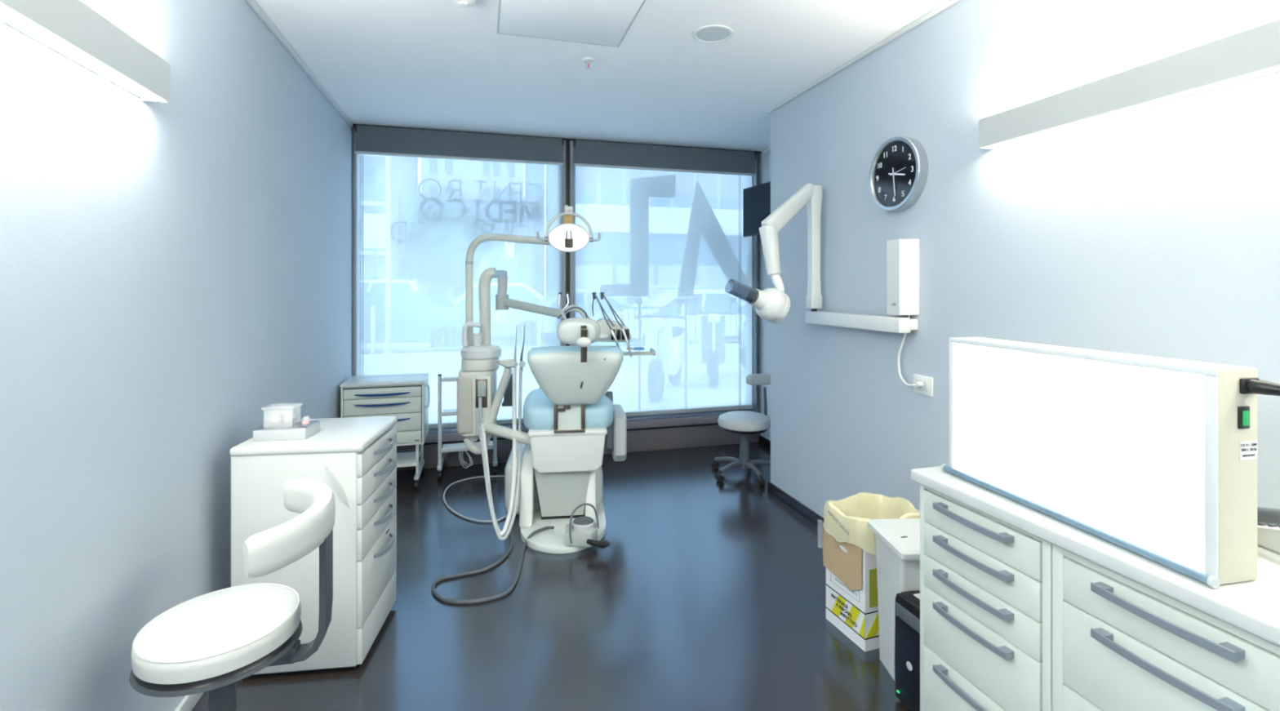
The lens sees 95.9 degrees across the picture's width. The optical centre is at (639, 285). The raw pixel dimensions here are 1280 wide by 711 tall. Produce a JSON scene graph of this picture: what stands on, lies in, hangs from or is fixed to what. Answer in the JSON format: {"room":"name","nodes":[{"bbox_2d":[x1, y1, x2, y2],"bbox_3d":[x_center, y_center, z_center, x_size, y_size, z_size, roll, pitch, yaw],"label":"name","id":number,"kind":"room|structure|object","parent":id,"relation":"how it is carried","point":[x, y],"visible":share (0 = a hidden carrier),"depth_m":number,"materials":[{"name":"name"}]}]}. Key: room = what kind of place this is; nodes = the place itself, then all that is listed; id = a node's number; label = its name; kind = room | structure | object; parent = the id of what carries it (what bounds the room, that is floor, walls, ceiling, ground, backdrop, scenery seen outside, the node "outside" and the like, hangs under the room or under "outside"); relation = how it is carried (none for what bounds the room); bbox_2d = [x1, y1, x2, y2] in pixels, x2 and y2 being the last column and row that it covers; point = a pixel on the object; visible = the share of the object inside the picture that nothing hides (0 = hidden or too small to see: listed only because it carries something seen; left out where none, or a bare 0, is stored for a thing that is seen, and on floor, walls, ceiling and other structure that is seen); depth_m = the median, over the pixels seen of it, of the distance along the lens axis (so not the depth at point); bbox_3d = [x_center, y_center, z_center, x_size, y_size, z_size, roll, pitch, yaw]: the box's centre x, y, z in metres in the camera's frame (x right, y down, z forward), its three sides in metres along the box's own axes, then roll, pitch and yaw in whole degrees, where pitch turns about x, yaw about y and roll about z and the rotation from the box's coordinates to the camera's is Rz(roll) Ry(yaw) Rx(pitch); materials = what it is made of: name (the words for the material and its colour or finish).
{"room":"dental clinic","nodes":[
{"label":"dental clinic","id":0,"kind":"room"},
{"bbox_2d":[0,0,352,710],"bbox_3d":[-1.406,0.100,1.219,0.200,2.600,6.900,0,0,-15],"label":"wall","id":1,"kind":"structure","parent":0,"point":[175,276],"depth_m":1.64,"materials":[{"name":"paint"}]},
{"bbox_2d":[0,0,170,102],"bbox_3d":[-0.991,-0.583,0.224,0.070,0.110,2.961,0,0,-15],"label":"wall lamp","id":2,"kind":"object","parent":1,"relation":"attached to","point":[73,28],"visible":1,"depth_m":1.34,"materials":[{"name":"paint"}]},
{"bbox_2d":[174,692,204,710],"bbox_3d":[-1.290,1.369,1.200,0.014,0.062,6.400,0,0,-15],"label":"baseboard","id":3,"kind":"structure","parent":1,"relation":"attached to","point":[188,703],"depth_m":1.88,"materials":[{"name":"grey plastic"}]},
{"bbox_2d":[245,0,352,127],"bbox_3d":[-1.283,-1.186,1.191,0.022,0.028,6.380,0,0,-15],"label":"trim","id":4,"kind":"structure","parent":1,"relation":"attached to","point":[254,4],"depth_m":2.93,"materials":[{"name":"white paint"}]},
{"bbox_2d":[351,124,761,154],"bbox_3d":[-0.551,-1.194,4.786,3.350,0.012,0.160,0,0,-15],"label":"trim","id":5,"kind":"structure","parent":1,"relation":"attached to","point":[353,125],"depth_m":4.66,"materials":[{"name":"black metal"}]},
{"bbox_2d":[191,442,910,710],"bbox_3d":[0.329,1.460,1.606,3.750,0.120,6.720,0,0,-15],"label":"floor","id":6,"kind":"structure","parent":0,"point":[706,593],"depth_m":2.46,"materials":[{"name":"plastic"}]},
{"bbox_2d":[128,477,335,710],"bbox_3d":[-1.077,0.986,1.506,0.534,0.828,0.510,0,0,0],"label":"stool","id":7,"kind":"object","parent":6,"relation":"on","point":[210,642],"visible":1,"depth_m":1.43,"materials":[{"name":"white plastic"}]},
{"bbox_2d":[229,416,397,678],"bbox_3d":[-1.238,0.985,2.282,0.483,0.830,0.465,0,0,-7],"label":"base cabinet","id":8,"kind":"object","parent":6,"relation":"on","point":[356,457],"visible":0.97,"depth_m":2.08,"materials":[{"name":"white laminate"}]},
{"bbox_2d":[253,420,319,441],"bbox_3d":[-1.337,0.548,2.188,0.180,0.044,0.130,0,0,-7],"label":"tray","id":9,"kind":"object","parent":8,"relation":"on","point":[292,430],"visible":0.92,"depth_m":2.13,"materials":[{"name":"grey plastic"}]},
{"bbox_2d":[269,408,295,423],"bbox_3d":[-1.359,0.489,2.192,0.110,0.074,0.080,0,0,-7],"label":"cotton balls","id":10,"kind":"object","parent":9,"relation":"on","point":[290,415],"visible":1,"depth_m":2.18,"materials":[{"name":"white fabric"}]},
{"bbox_2d":[302,419,310,423],"bbox_3d":[-1.282,0.513,2.213,0.028,0.026,0.028,0,0,-7],"label":"jar","id":11,"kind":"object","parent":9,"relation":"on","point":[305,421],"visible":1,"depth_m":2.21,"materials":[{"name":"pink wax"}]},
{"bbox_2d":[340,373,430,488],"bbox_3d":[-1.785,1.029,4.108,0.562,0.742,0.430,0,0,-15],"label":"trolley","id":12,"kind":"object","parent":6,"relation":"on","point":[405,397],"visible":0.69,"depth_m":3.97,"materials":[{"name":"white metal"}]},
{"bbox_2d":[395,451,421,467],"bbox_3d":[-1.811,1.239,4.106,0.444,0.022,0.340,0,0,-15],"label":"shelf","id":13,"kind":"object","parent":12,"relation":"attached to","point":[404,459],"depth_m":4.11,"materials":[{"name":"white plastic"}]},
{"bbox_2d":[436,372,497,479],"bbox_3d":[-1.291,1.022,4.327,0.426,0.757,0.250,0,0,-15],"label":"trolley","id":14,"kind":"object","parent":6,"relation":"on","point":[452,447],"visible":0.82,"depth_m":4.22,"materials":[{"name":"white metal"}]},
{"bbox_2d":[458,450,473,468],"bbox_3d":[-1.284,1.279,4.258,0.101,0.131,0.023,0,0,-15],"label":"coiled cable","id":15,"kind":"object","parent":14,"relation":"hanging from","point":[467,453],"visible":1,"depth_m":4.25,"materials":[{"name":"grey plastic"}]},
{"bbox_2d":[442,475,506,522],"bbox_3d":[-1.059,1.392,3.798,0.464,0.012,0.849,0,0,-15],"label":"cable","id":16,"kind":"object","parent":6,"relation":"on","point":[478,477],"visible":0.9,"depth_m":3.62,"materials":[{"name":"grey plastic"}]},
{"bbox_2d":[431,502,609,604],"bbox_3d":[-0.581,1.283,2.865,0.700,0.235,0.796,0,0,21],"label":"foot pedal","id":17,"kind":"object","parent":6,"relation":"on","point":[582,531],"visible":0.98,"depth_m":3.01,"materials":[{"name":"grey plastic"}]},
{"bbox_2d":[484,317,626,554],"bbox_3d":[-0.563,0.786,3.843,0.888,1.229,1.695,0,0,-7],"label":"dental chair","id":18,"kind":"object","parent":6,"relation":"on","point":[570,420],"visible":0.98,"depth_m":3.35,"materials":[{"name":"white plastic"}]},
{"bbox_2d":[457,322,525,540],"bbox_3d":[-0.912,0.795,3.474,0.430,1.132,0.836,0,0,-7],"label":"dental cuspidor unit","id":19,"kind":"object","parent":18,"relation":"attached to","point":[478,400],"visible":0.97,"depth_m":3.59,"materials":[{"name":"beige plastic"}]},
{"bbox_2d":[471,333,482,346],"bbox_3d":[-1.038,0.343,3.680,0.066,0.078,0.066,0,0,-15],"label":"cup","id":20,"kind":"object","parent":19,"relation":"on","point":[477,337],"visible":1,"depth_m":3.66,"materials":[{"name":"white plastic"}]},
{"bbox_2d":[465,204,600,346],"bbox_3d":[-0.693,-0.037,3.590,0.917,0.925,0.206,0,0,10],"label":"light","id":21,"kind":"object","parent":19,"relation":"on","point":[566,237],"visible":1,"depth_m":3.53,"materials":[{"name":"beige plastic"}]},
{"bbox_2d":[563,214,573,223],"bbox_3d":[-0.439,-0.407,3.531,0.060,0.061,0.033,0,0,-7],"label":"bulb socket","id":22,"kind":"object","parent":21,"relation":"attached to","point":[567,219],"depth_m":3.52,"materials":[{"name":"orange plastic"}]},
{"bbox_2d":[547,222,590,252],"bbox_3d":[-0.439,-0.294,3.562,0.256,0.175,0.114,0,0,-7],"label":"hood","id":23,"kind":"object","parent":21,"relation":"attached to","point":[583,239],"depth_m":3.50,"materials":[{"name":"white paint"}]},
{"bbox_2d":[478,267,655,357],"bbox_3d":[-0.483,0.160,3.687,1.172,0.563,0.265,0,0,4],"label":"dental instrument arm","id":24,"kind":"object","parent":19,"relation":"attached to","point":[611,331],"visible":0.88,"depth_m":3.70,"materials":[{"name":"beige plastic"}]},
{"bbox_2d":[613,346,655,355],"bbox_3d":[-0.059,0.409,3.619,0.300,0.065,0.140,0,0,-7],"label":"tray","id":25,"kind":"object","parent":24,"relation":"on","point":[652,352],"depth_m":3.56,"materials":[{"name":"grey plastic"}]},
{"bbox_2d":[632,346,644,350],"bbox_3d":[-0.010,0.393,3.620,0.075,0.016,0.060,0,0,-7],"label":"packet","id":26,"kind":"object","parent":24,"relation":"on","point":[634,348],"visible":1,"depth_m":3.59,"materials":[{"name":"blue plastic"}]},
{"bbox_2d":[522,388,554,429],"bbox_3d":[-0.601,0.775,3.650,0.260,0.200,0.600,0,0,-7],"label":"seat cushion","id":27,"kind":"object","parent":18,"relation":"on","point":[538,411],"depth_m":3.37,"materials":[{"name":"blue leather"}]},
{"bbox_2d":[527,345,623,364],"bbox_3d":[-0.370,0.511,3.323,0.537,0.347,0.218,0,0,-7],"label":"backrest cushion","id":28,"kind":"object","parent":18,"relation":"on","point":[615,355],"depth_m":3.21,"materials":[{"name":"blue leather"}]},
{"bbox_2d":[585,395,613,427],"bbox_3d":[-0.298,0.775,3.686,0.245,0.200,0.600,0,0,-7],"label":"seat cushion","id":29,"kind":"object","parent":18,"relation":"on","point":[600,414],"depth_m":3.41,"materials":[{"name":"blue leather"}]},
{"bbox_2d":[711,373,770,486],"bbox_3d":[0.794,1.036,4.271,0.498,0.728,0.524,0,0,1],"label":"round stool","id":30,"kind":"object","parent":6,"relation":"on","point":[744,423],"visible":0.88,"depth_m":4.23,"materials":[{"name":"white leather"}]},
{"bbox_2d":[822,492,919,651],"bbox_3d":[0.960,1.147,2.376,0.363,0.506,0.313,0,0,-19],"label":"cardboard box","id":31,"kind":"object","parent":6,"relation":"on","point":[849,545],"visible":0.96,"depth_m":2.30,"materials":[{"name":"white cardboard"}]},
{"bbox_2d":[827,510,848,535],"bbox_3d":[0.794,0.947,2.308,0.001,0.057,0.131,0,0,-19],"label":"print","id":32,"kind":"object","parent":31,"relation":"attached to","point":[843,529],"depth_m":2.31},
{"bbox_2d":[831,592,847,608],"bbox_3d":[0.811,1.281,2.346,0.001,0.015,0.101,0,0,-19],"label":"print","id":33,"kind":"object","parent":31,"relation":"on","point":[832,595],"depth_m":2.34},
{"bbox_2d":[835,602,851,617],"bbox_3d":[0.820,1.303,2.320,0.001,0.015,0.096,0,0,-19],"label":"print","id":34,"kind":"object","parent":31,"relation":"on","point":[840,606],"depth_m":2.32},
{"bbox_2d":[835,577,857,595],"bbox_3d":[0.824,1.204,2.308,0.001,0.011,0.132,0,0,-20],"label":"print","id":35,"kind":"object","parent":31,"relation":"attached to","point":[840,582],"depth_m":2.32},
{"bbox_2d":[841,612,857,626],"bbox_3d":[0.829,1.325,2.293,0.001,0.015,0.097,0,0,-20],"label":"print","id":36,"kind":"object","parent":31,"relation":"attached to","point":[843,615],"depth_m":2.29},
{"bbox_2d":[867,518,919,680],"bbox_3d":[1.049,1.139,2.051,0.375,0.522,0.274,0,0,-2],"label":"waste bin","id":37,"kind":"object","parent":6,"relation":"on","point":[897,540],"visible":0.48,"depth_m":2.06,"materials":[{"name":"white paint"}]},
{"bbox_2d":[894,590,919,710],"bbox_3d":[1.066,1.219,1.937,0.393,0.362,0.141,0,0,-15],"label":"computer tower","id":38,"kind":"object","parent":6,"relation":"on","point":[907,606],"visible":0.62,"depth_m":1.90,"materials":[{"name":"black plastic"}]},
{"bbox_2d":[913,593,919,599],"bbox_3d":[1.026,1.036,1.918,0.200,0.002,0.090,0,0,-15],"label":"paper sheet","id":39,"kind":"object","parent":38,"relation":"on","point":[917,595],"visible":0.14,"depth_m":1.93,"materials":[{"name":"white paper"}]},
{"bbox_2d":[920,484,1052,710],"bbox_3d":[1.191,1.005,1.664,0.626,0.790,0.428,0,0,-15],"label":"base cabinet","id":40,"kind":"object","parent":6,"relation":"on","point":[986,581],"visible":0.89,"depth_m":1.57,"materials":[{"name":"white laminate"}]},
{"bbox_2d":[1052,544,1279,710],"bbox_3d":[1.314,1.005,1.221,0.626,0.790,0.483,0,0,-15],"label":"base cabinet","id":41,"kind":"object","parent":6,"relation":"on","point":[1120,643],"visible":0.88,"depth_m":1.19,"materials":[{"name":"white laminate"}]},
{"bbox_3d":[1.444,1.005,0.753,0.626,0.790,0.481,0,0,-15],"label":"cabinet","id":42,"kind":"object","parent":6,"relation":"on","visible":0},
{"bbox_2d":[911,465,1279,646],"bbox_3d":[1.329,0.589,1.199,0.617,0.038,1.422,0,0,-15],"label":"countertop","id":43,"kind":"structure","parent":42,"relation":"on","point":[1251,606],"depth_m":1.19,"materials":[{"name":"white laminate"}]},
{"bbox_2d":[941,337,1259,588],"bbox_3d":[1.060,0.363,1.439,0.126,0.410,0.711,0,0,-12],"label":"x-ray viewer","id":44,"kind":"object","parent":43,"relation":"on","point":[1154,459],"visible":1,"depth_m":1.26,"materials":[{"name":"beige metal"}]},
{"bbox_2d":[1237,405,1249,429],"bbox_3d":[1.154,0.252,1.103,0.026,0.043,0.005,0,0,-12],"label":"switch","id":45,"kind":"object","parent":44,"relation":"attached to","point":[1243,411],"depth_m":1.10,"materials":[{"name":"green plastic"}]},
{"bbox_2d":[1240,448,1256,451],"bbox_3d":[1.167,0.314,1.105,0.039,0.005,0.001,0,0,-12],"label":"print","id":46,"kind":"object","parent":44,"relation":"on","point":[1251,449],"depth_m":1.10},
{"bbox_2d":[1240,443,1257,446],"bbox_3d":[1.167,0.305,1.105,0.040,0.005,0.001,0,0,-11],"label":"print","id":47,"kind":"object","parent":44,"relation":"on","point":[1254,444],"depth_m":1.11},
{"bbox_2d":[1246,378,1279,395],"bbox_3d":[1.326,0.334,0.962,0.432,0.315,0.111,0,0,28],"label":"power cable","id":48,"kind":"object","parent":44,"relation":"attached to","point":[1254,386],"visible":1,"depth_m":1.07,"materials":[{"name":"black plastic"}]},
{"bbox_2d":[1257,506,1279,553],"bbox_3d":[1.434,0.510,1.232,0.249,0.119,0.220,0,0,-3],"label":"desk phone","id":49,"kind":"object","parent":43,"relation":"on","point":[1268,518],"visible":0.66,"depth_m":1.23,"materials":[{"name":"white plastic"}]},
{"bbox_2d":[396,424,759,471],"bbox_3d":[-0.554,1.308,4.796,3.350,0.185,0.140,0,0,-15],"label":"wall","id":50,"kind":"structure","parent":0,"point":[643,440],"depth_m":4.90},
{"bbox_2d":[352,128,559,429],"bbox_3d":[-1.408,-0.043,4.580,1.580,2.315,0.080,0,0,-15],"label":"window","id":51,"kind":"structure","parent":50,"relation":"in","point":[356,157],"depth_m":4.50,"materials":[{"name":"metal"}]},
{"bbox_2d":[360,154,523,428],"bbox_3d":[-1.386,-0.038,4.512,1.525,2.276,0.036,0,0,-15],"label":"window frame","id":52,"kind":"structure","parent":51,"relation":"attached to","point":[510,420],"depth_m":4.31,"materials":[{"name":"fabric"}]},
{"bbox_2d":[354,124,563,164],"bbox_3d":[-1.366,-1.082,4.474,1.543,0.212,0.050,0,0,-15],"label":"roller blind","id":53,"kind":"object","parent":51,"relation":"attached to","point":[370,140],"visible":1,"depth_m":4.44,"materials":[{"name":"grey fabric"}]},
{"bbox_2d":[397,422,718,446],"bbox_3d":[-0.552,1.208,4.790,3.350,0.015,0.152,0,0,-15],"label":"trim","id":54,"kind":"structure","parent":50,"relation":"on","point":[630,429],"depth_m":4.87,"materials":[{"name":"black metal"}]},
{"bbox_2d":[560,140,574,346],"bbox_3d":[-0.605,-0.041,4.771,0.111,2.311,0.140,0,0,-15],"label":"trim","id":55,"kind":"structure","parent":50,"relation":"attached to","point":[562,167],"depth_m":4.71,"materials":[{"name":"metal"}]},
{"bbox_2d":[424,408,759,443],"bbox_3d":[-0.551,1.169,4.786,3.350,0.062,0.160,0,0,-15],"label":"trim","id":56,"kind":"structure","parent":50,"relation":"attached to","point":[446,437],"depth_m":4.88,"materials":[{"name":"grey metal"}]},
{"bbox_2d":[574,152,758,417],"bbox_3d":[0.238,-0.043,5.000,1.675,2.315,0.150,0,0,-15],"label":"window","id":57,"kind":"structure","parent":50,"relation":"in","point":[750,177],"depth_m":5.18,"materials":[{"name":"metal"}]},
{"bbox_2d":[573,139,755,176],"bbox_3d":[0.241,-1.082,4.918,1.628,0.212,0.050,0,0,-15],"label":"roller blind","id":58,"kind":"object","parent":57,"relation":"attached to","point":[587,153],"visible":1,"depth_m":4.89,"materials":[{"name":"grey fabric"}]},
{"bbox_2d":[624,175,752,416],"bbox_3d":[0.235,-0.038,4.960,1.602,2.276,0.036,0,0,-15],"label":"window frame","id":59,"kind":"structure","parent":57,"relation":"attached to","point":[741,406],"depth_m":5.12,"materials":[{"name":"metal"}]},
{"bbox_2d":[255,0,947,151],"bbox_3d":[0.305,-1.300,1.692,3.750,0.200,6.900,0,0,-15],"label":"ceiling","id":60,"kind":"structure","parent":0,"point":[436,64],"depth_m":3.12,"materials":[{"name":"paint"}]},
{"bbox_2d":[453,0,475,8],"bbox_3d":[-0.719,-1.171,2.354,0.104,0.058,0.104,0,0,-15],"label":"smoke detector","id":61,"kind":"object","parent":60,"relation":"attached to","point":[462,3],"visible":1,"depth_m":2.35,"materials":[{"name":"white paint"}]},
{"bbox_2d":[497,0,645,47],"bbox_3d":[-0.314,-1.198,2.528,0.592,0.004,0.592,0,0,-15],"label":"ceiling panel","id":62,"kind":"object","parent":60,"relation":"attached to","point":[596,22],"visible":1,"depth_m":2.59,"materials":[{"name":"grey plastic"}]},
{"bbox_2d":[582,57,593,69],"bbox_3d":[-0.275,-1.175,3.057,0.060,0.049,0.060,0,0,-15],"label":"sprinkler","id":63,"kind":"object","parent":60,"relation":"attached to","point":[588,60],"visible":1,"depth_m":3.05,"materials":[{"name":"white paint"}]},
{"bbox_2d":[693,24,733,43],"bbox_3d":[0.347,-1.196,2.742,0.190,0.008,0.190,0,0,-15],"label":"ceiling speaker","id":64,"kind":"object","parent":60,"relation":"attached to","point":[711,33],"visible":1,"depth_m":2.73,"materials":[{"name":"white paint"}]},
{"bbox_2d":[696,26,729,41],"bbox_3d":[0.347,-1.197,2.742,0.162,0.004,0.162,0,0,3],"label":"grille","id":65,"kind":"object","parent":64,"relation":"attached to","point":[703,33],"depth_m":2.74,"materials":[{"name":"white plastic"}]},
{"bbox_2d":[745,151,770,440],"bbox_3d":[1.287,0.100,4.797,0.200,2.600,1.440,0,0,-15],"label":"wall","id":66,"kind":"structure","parent":0,"point":[764,158],"depth_m":5.14,"materials":[{"name":"paint"}]},
{"bbox_2d":[742,181,770,236],"bbox_3d":[1.082,-0.614,4.725,0.306,0.405,0.400,0,0,-23],"label":"television","id":67,"kind":"object","parent":66,"relation":"attached to","point":[757,198],"visible":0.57,"depth_m":4.67,"materials":[{"name":"black plastic"}]},
{"bbox_2d":[763,146,770,152],"bbox_3d":[1.234,-1.185,4.575,0.022,0.030,1.040,0,0,-15],"label":"trim","id":68,"kind":"structure","parent":66,"relation":"attached to","point":[767,149],"depth_m":5.01,"materials":[{"name":"white paint"}]},
{"bbox_2d":[770,0,1279,517],"bbox_3d":[1.962,0.100,1.404,0.710,2.600,5.460,0,0,-15],"label":"wall","id":69,"kind":"structure","parent":0,"point":[1153,230],"depth_m":2.14,"materials":[{"name":"paint"}]},
{"bbox_2d":[759,435,823,529],"bbox_3d":[1.680,1.369,2.021,0.524,0.062,6.400,0,0,-15],"label":"baseboard","id":70,"kind":"structure","parent":69,"relation":"attached to","point":[812,516],"depth_m":3.63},
{"bbox_2d":[729,183,923,386],"bbox_3d":[0.825,-0.063,2.863,0.702,1.035,0.807,0,0,-15],"label":"dental x-ray machine","id":71,"kind":"object","parent":69,"relation":"attached to","point":[771,304],"visible":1,"depth_m":2.99,"materials":[{"name":"white paint"}]},
{"bbox_2d":[768,0,959,112],"bbox_3d":[1.583,-1.190,1.403,0.020,0.020,5.260,0,0,-15],"label":"trim","id":72,"kind":"structure","parent":69,"relation":"attached to","point":[948,2],"depth_m":2.89,"materials":[{"name":"white paint"}]},
{"bbox_2d":[868,136,928,211],"bbox_3d":[1.206,-0.525,2.710,0.049,0.344,0.344,0,0,-15],"label":"wall clock","id":73,"kind":"object","parent":69,"relation":"attached to","point":[899,171],"visible":1,"depth_m":2.68,"materials":[{"name":"metal"}]},
{"bbox_2d":[913,373,933,396],"bbox_3d":[1.263,0.443,2.575,0.012,0.084,0.114,0,0,-15],"label":"wall socket","id":74,"kind":"object","parent":69,"relation":"attached to","point":[926,389],"visible":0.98,"depth_m":2.56,"materials":[{"name":"white plastic"}]},
{"bbox_2d":[978,18,1279,149],"bbox_3d":[1.716,-0.583,0.830,0.070,0.110,2.884,0,0,-15],"label":"wall lamp","id":75,"kind":"object","parent":69,"relation":"attached to","point":[1253,52],"visible":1,"depth_m":1.66,"materials":[{"name":"paint"}]},
{"bbox_2d":[986,65,1279,147],"bbox_3d":[1.716,-0.535,0.830,0.058,0.006,2.872,0,0,-15],"label":"diffuser","id":76,"kind":"object","parent":75,"relation":"attached to","point":[1242,73],"depth_m":1.68,"materials":[{"name":"white plastic"}]},
{"label":"outside","id":77,"kind":"structure","parent":0,"visible":0},
{"bbox_2d":[360,328,745,422],"bbox_3d":[4.477,1.550,40.065,90.000,0.200,65.160,0,0,-15],"label":"ground","id":78,"kind":"structure","parent":77,"point":[624,387],"depth_m":8.32,"materials":[{"name":"concrete"}]},
{"bbox_2d":[363,213,385,279],"bbox_3d":[-8.477,-0.425,18.447,0.660,3.750,0.100,0,0,-15],"label":"billboard","id":79,"kind":"object","parent":78,"relation":"on","point":[374,224],"visible":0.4,"depth_m":18.40,"materials":[{"name":"stone"}]},
{"bbox_2d":[382,155,392,353],"bbox_3d":[-4.529,-1.550,10.368,0.200,6.000,0.200,0,0,-15],"label":"lamp post","id":80,"kind":"object","parent":78,"relation":"on","point":[388,299],"visible":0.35,"depth_m":10.33,"materials":[{"name":"white metal"}]},
{"bbox_2d":[360,154,417,279],"bbox_3d":[-16.253,-9.550,33.426,4.900,22.000,14.900,0,0,-15],"label":"building","id":81,"kind":"structure","parent":78,"relation":"on","point":[403,170],"depth_m":27.70,"materials":[{"name":"stone"}]},
{"bbox_2d":[360,280,423,292],"bbox_3d":[-8.215,0.640,16.922,3.630,1.620,1.740,0,0,-15],"label":"car","id":82,"kind":"object","parent":78,"relation":"on","point":[368,285],"visible":0.02,"depth_m":16.37,"materials":[{"name":"white metal"}]},
{"bbox_2d":[360,291,479,351],"bbox_3d":[-5.453,0.785,12.188,4.330,1.330,1.740,0,0,-11],"label":"van","id":83,"kind":"object","parent":78,"relation":"on","point":[399,300],"visible":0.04,"depth_m":11.52,"materials":[{"name":"white metal"}]},
{"bbox_2d":[396,200,493,301],"bbox_3d":[-6.701,-0.760,19.829,3.215,4.420,2.780,0,0,-15],"label":"street tree","id":84,"kind":"object","parent":78,"relation":"on","point":[443,263],"visible":0.79,"depth_m":19.33,"materials":[{"name":"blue plant"}]},
{"bbox_2d":[400,191,533,302],"bbox_3d":[-10.487,-1.850,35.462,7.200,6.600,6.050,0,0,-15],"label":"building","id":85,"kind":"structure","parent":78,"relation":"on","point":[522,264],"depth_m":32.96,"materials":[{"name":"stone"}]},
{"bbox_2d":[421,157,524,196],"bbox_3d":[-12.963,-13.550,45.158,6.900,30.000,10.040,0,0,-15],"label":"building","id":86,"kind":"structure","parent":78,"relation":"on","point":[443,171],"depth_m":40.31,"materials":[{"name":"stone"}]},
{"bbox_2d":[453,283,554,339],"bbox_3d":[-4.068,0.685,15.994,4.130,1.530,1.740,0,0,-15],"label":"car","id":87,"kind":"object","parent":78,"relation":"on","point":[523,292],"visible":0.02,"depth_m":15.28,"materials":[{"name":"white metal"}]},
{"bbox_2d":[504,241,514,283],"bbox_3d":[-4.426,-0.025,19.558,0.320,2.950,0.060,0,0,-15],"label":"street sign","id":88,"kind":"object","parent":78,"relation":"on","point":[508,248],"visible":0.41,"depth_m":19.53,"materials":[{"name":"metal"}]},
{"bbox_2d":[524,163,544,296],"bbox_3d":[-6.987,-10.550,38.091,0.850,24.000,4.850,0,0,-15],"label":"building","id":89,"kind":"structure","parent":78,"relation":"on","point":[534,173],"depth_m":35.82,"materials":[{"name":"stone"}]},
{"bbox_2d":[360,303,745,375],"bbox_3d":[-1.783,0.890,10.194,11.000,1.120,0.240,0,0,-15],"label":"railing","id":90,"kind":"object","parent":78,"relation":"on","point":[435,362],"visible":0.3,"depth_m":9.72,"materials":[{"name":"metal"}]},
{"bbox_2d":[494,288,631,345],"bbox_3d":[-1.722,0.765,14.828,3.930,1.370,1.740,0,0,-15],"label":"car","id":91,"kind":"object","parent":78,"relation":"on","point":[584,297],"visible":0.41,"depth_m":13.95,"materials":[{"name":"silver metal"}]},
{"bbox_2d":[600,174,675,409],"bbox_3d":[-0.015,0.220,5.153,0.690,2.460,0.040,0,0,-15],"label":"sign letter","id":92,"kind":"object","parent":78,"relation":"on","point":[641,189],"visible":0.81,"depth_m":5.14,"materials":[{"name":"metal"}]},
{"bbox_2d":[545,164,745,303],"bbox_3d":[4.294,-3.300,33.042,18.100,9.500,10.600,0,0,-15],"label":"building","id":93,"kind":"structure","parent":78,"relation":"on","point":[602,193],"depth_m":27.01,"materials":[{"name":"stone"}]},
{"bbox_2d":[633,298,684,400],"bbox_3d":[0.361,0.807,7.882,0.680,1.285,1.760,0,0,15],"label":"motor scooter","id":94,"kind":"object","parent":78,"relation":"on","point":[668,341],"visible":0.84,"depth_m":7.36,"materials":[{"name":"blue metal"}]},
{"bbox_2d":[633,298,642,315],"bbox_3d":[-0.023,0.278,7.516,0.120,0.227,0.030,0,0,15],"label":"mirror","id":95,"kind":"object","parent":94,"relation":"on","point":[636,300],"depth_m":7.51,"materials":[{"name":"mirror"}]},
{"bbox_2d":[675,298,684,315],"bbox_3d":[0.519,0.278,7.376,0.120,0.227,0.030,0,0,15],"label":"mirror","id":96,"kind":"object","parent":94,"relation":"on","point":[679,301],"depth_m":7.37,"materials":[{"name":"mirror"}]},
{"bbox_2d":[623,284,705,304],"bbox_3d":[0.703,0.715,17.314,4.230,1.470,1.740,0,0,-15],"label":"car","id":97,"kind":"object","parent":78,"relation":"on","point":[629,300],"visible":0.02,"depth_m":16.52,"materials":[{"name":"silver metal"}]},
{"bbox_2d":[608,288,745,346],"bbox_3d":[1.362,0.765,13.658,4.030,1.370,1.740,0,0,-15],"label":"car","id":98,"kind":"object","parent":78,"relation":"on","point":[660,297],"visible":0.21,"depth_m":12.80,"materials":[{"name":"white metal"}]},
{"bbox_2d":[676,180,747,407],"bbox_3d":[0.713,0.240,5.354,0.770,2.420,0.040,0,0,-15],"label":"sign letter","id":99,"kind":"object","parent":78,"relation":"on","point":[703,220],"visible":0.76,"depth_m":5.29,"materials":[{"name":"metal"}]},
{"bbox_2d":[689,297,736,386],"bbox_3d":[1.111,0.807,8.919,0.680,1.285,1.760,0,0,5],"label":"motor scooter","id":100,"kind":"object","parent":78,"relation":"on","point":[713,327],"visible":1,"depth_m":8.38,"materials":[{"name":"blue metal"}]},
{"bbox_2d":[689,297,697,311],"bbox_3d":[0.797,0.278,8.493,0.120,0.227,0.030,0,0,5],"label":"mirror","id":101,"kind":"object","parent":100,"relation":"on","point":[694,300],"depth_m":8.48,"materials":[{"name":"mirror"}]},
{"bbox_2d":[728,297,736,311],"bbox_3d":[1.355,0.278,8.449,0.120,0.227,0.030,0,0,5],"label":"mirror","id":102,"kind":"object","parent":100,"relation":"on","point":[731,300],"depth_m":8.44,"materials":[{"name":"mirror"}]},
{"bbox_2d":[736,322,745,368],"bbox_3d":[2.247,0.807,9.130,0.680,1.285,1.760,0,0,-35],"label":"motor scooter","id":103,"kind":"object","parent":78,"relation":"on","point":[743,327],"visible":0.02,"depth_m":9.67,"materials":[{"name":"blue metal"}]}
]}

